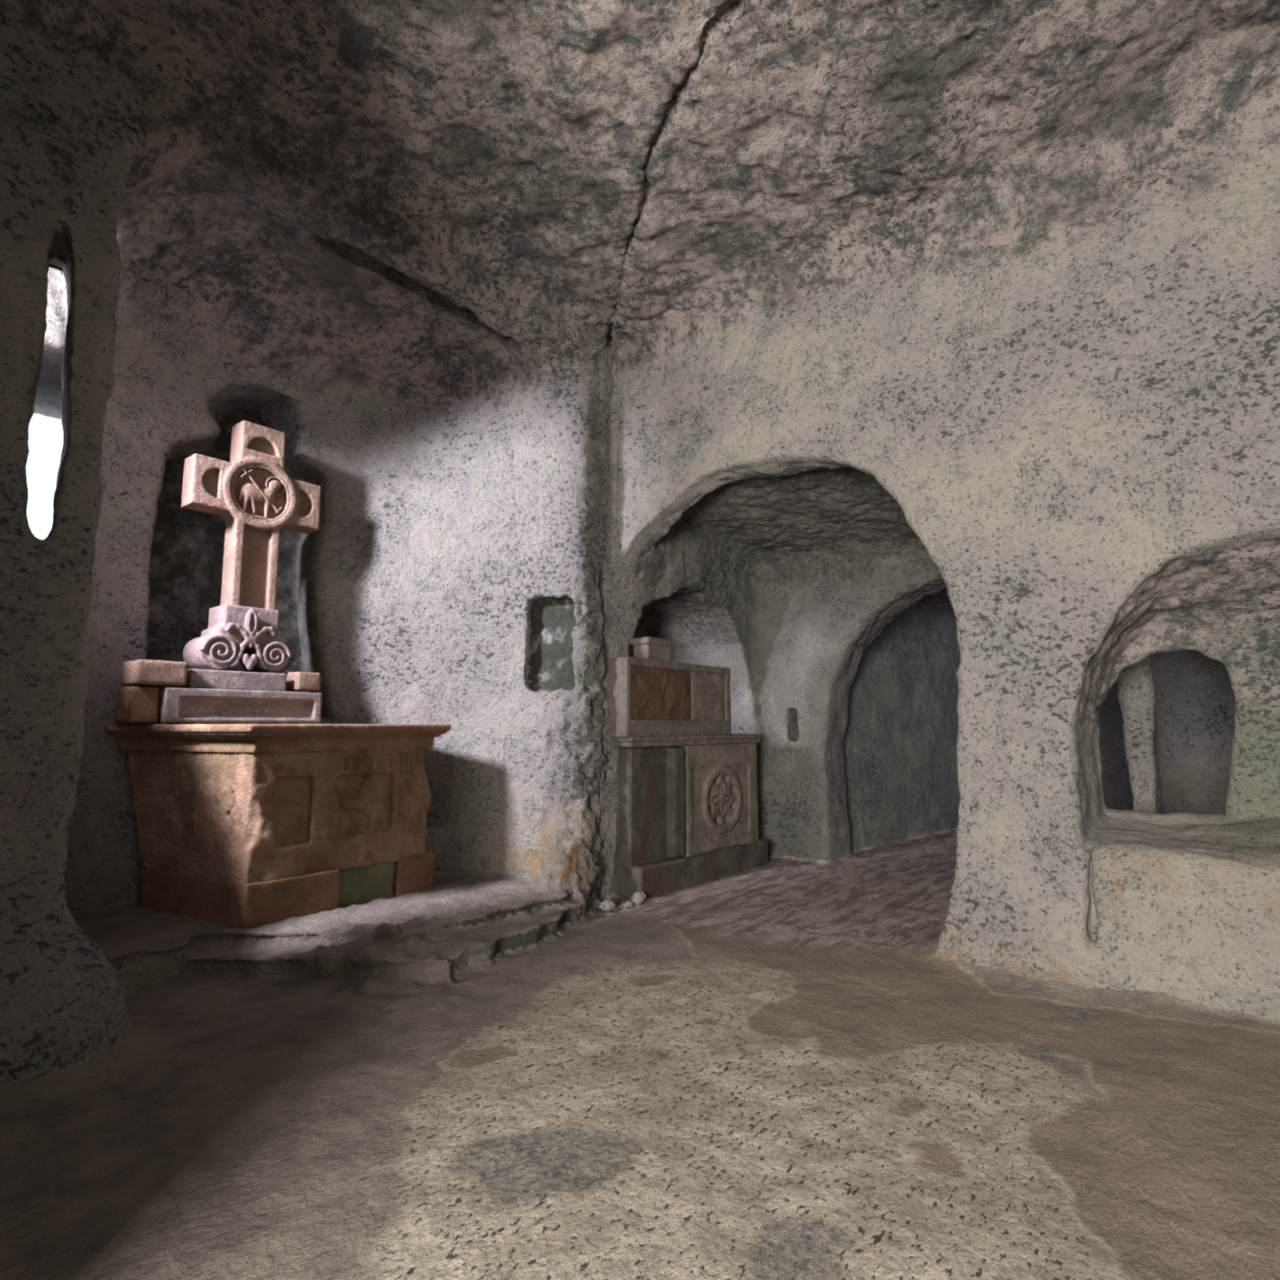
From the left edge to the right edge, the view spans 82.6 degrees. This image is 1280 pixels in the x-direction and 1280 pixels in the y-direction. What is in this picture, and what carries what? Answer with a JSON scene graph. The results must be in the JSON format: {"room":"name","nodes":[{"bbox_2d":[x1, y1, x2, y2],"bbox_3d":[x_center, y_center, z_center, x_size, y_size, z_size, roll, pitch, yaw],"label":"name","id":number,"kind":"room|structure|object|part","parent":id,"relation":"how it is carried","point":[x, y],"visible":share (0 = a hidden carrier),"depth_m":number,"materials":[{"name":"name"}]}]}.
{"room":"church","nodes":[
{"label":"church","id":0,"kind":"room"},
{"bbox_2d":[0,826,1279,1279],"bbox_3d":[1.406,1.822,3.898,9.789,0.342,16.226,-5,-8,38],"label":"floor","id":1,"kind":"structure","parent":0,"point":[775,1070],"depth_m":2.90,"materials":[{"name":"grey stone"}]},
{"bbox_2d":[103,724,450,928],"bbox_3d":[-2.667,1.318,5.459,1.331,1.373,1.998,-5,-8,38],"label":"stone altar","id":2,"kind":"object","parent":1,"relation":"on","point":[244,826],"visible":0.95,"depth_m":5.07,"materials":[{"name":"stone"}]},
{"bbox_2d":[114,686,159,723],"bbox_3d":[-3.496,0.451,5.063,0.344,0.251,0.166,-5,-8,38],"label":"stone block","id":3,"kind":"object","parent":2,"relation":"on","point":[134,704],"visible":1,"depth_m":4.97,"materials":[{"name":"stone"}]},
{"bbox_2d":[120,659,187,687],"bbox_3d":[-3.415,0.237,5.118,0.337,0.174,0.316,-5,-8,38],"label":"stone block","id":4,"kind":"object","parent":3,"relation":"on","point":[138,673],"visible":0.99,"depth_m":5.01,"materials":[{"name":"beige stone"}]},
{"bbox_2d":[136,668,321,723],"bbox_3d":[-3.185,0.452,5.668,0.685,0.392,1.135,-5,-8,38],"label":"pedestal","id":5,"kind":"object","parent":2,"relation":"on","point":[207,695],"visible":0.9,"depth_m":5.41,"materials":[{"name":"grey stone"}]},
{"bbox_2d":[181,420,321,672],"bbox_3d":[-3.131,-0.746,5.905,0.419,2.018,1.004,-5,-8,38],"label":"stone cross","id":6,"kind":"object","parent":5,"relation":"on","point":[252,493],"visible":0.98,"depth_m":5.82,"materials":[{"name":"stone"}]},
{"bbox_2d":[284,671,320,691],"bbox_3d":[-2.806,0.344,5.959,0.436,0.154,0.191,-5,-8,38],"label":"stone block","id":7,"kind":"object","parent":5,"relation":"on","point":[295,681],"visible":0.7,"depth_m":5.82,"materials":[{"name":"beige stone"}]},
{"bbox_2d":[598,899,615,911],"bbox_3d":[-0.268,2.157,5.926,0.112,0.086,0.156,-5,-8,38],"label":"stone","id":8,"kind":"object","parent":1,"relation":"on","point":[607,904],"visible":1,"depth_m":5.89,"materials":[{"name":"grey stone"}]},
{"bbox_2d":[623,900,633,907],"bbox_3d":[-0.096,2.178,6.003,0.072,0.055,0.099,-5,-8,38],"label":"stone","id":9,"kind":"object","parent":1,"relation":"on","point":[628,904],"visible":1,"depth_m":5.98,"materials":[{"name":"grey stone"}]},
{"bbox_2d":[630,891,646,904],"bbox_3d":[-0.009,2.179,6.163,0.124,0.102,0.171,-5,-8,38],"label":"stone","id":10,"kind":"object","parent":1,"relation":"on","point":[638,897],"visible":0.98,"depth_m":6.11,"materials":[{"name":"grey stone"}]},
{"bbox_2d":[610,733,768,898],"bbox_3d":[0.277,1.685,7.415,1.102,1.440,2.291,-5,-8,38],"label":"stone altar","id":11,"kind":"object","parent":1,"relation":"on","point":[687,807],"visible":0.69,"depth_m":6.88,"materials":[{"name":"stone"}]},
{"bbox_2d":[606,656,731,737],"bbox_3d":[0.337,0.580,7.091,0.259,0.710,1.736,-5,-8,38],"label":"stone block","id":12,"kind":"object","parent":11,"relation":"on","point":[646,697],"visible":0.98,"depth_m":6.80,"materials":[{"name":"grey stone"}]},
{"bbox_2d":[630,636,671,661],"bbox_3d":[0.115,0.097,6.894,0.226,0.217,0.405,-5,-8,38],"label":"stone block","id":13,"kind":"object","parent":12,"relation":"on","point":[646,647],"visible":0.84,"depth_m":6.78,"materials":[{"name":"grey stone"}]},
{"bbox_3d":[0.206,0.506,6.786,0.068,0.496,0.926,-5,-8,38],"label":"carved panel","id":14,"kind":"part","parent":12,"relation":"part of","materials":[{"name":"brown stone"}]},
{"bbox_3d":[0.686,0.579,7.400,0.044,0.494,0.629,-5,-8,38],"label":"panel","id":15,"kind":"part","parent":12,"relation":"part of","materials":[{"name":"stone"}]},
{"bbox_3d":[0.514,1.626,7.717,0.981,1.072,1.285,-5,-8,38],"label":"panel","id":16,"kind":"part","parent":11,"relation":"part of","materials":[{"name":"stone"}]},
{"bbox_2d":[0,0,1279,1087],"bbox_3d":[0.747,-0.798,4.711,11.487,5.682,16.265,-5,-8,38],"label":"wall","id":17,"kind":"structure","parent":0,"point":[454,566],"depth_m":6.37,"materials":[{"name":"grey stone"}]},
{"bbox_2d":[1084,801,1279,1019],"bbox_3d":[3.967,1.449,3.865,2.632,1.006,1.453,-5,-8,38],"label":"ledge","id":18,"kind":"object","parent":17,"relation":"attached to","point":[1184,905],"depth_m":4.01,"materials":[{"name":"beige stone"}]},
{"bbox_2d":[42,0,1279,422],"bbox_3d":[-0.941,-3.311,1.766,10.072,1.409,9.200,-5,-8,38],"label":"ceiling","id":19,"kind":"structure","parent":0,"point":[515,136],"depth_m":4.47,"materials":[{"name":"grey stone"}]}
]}

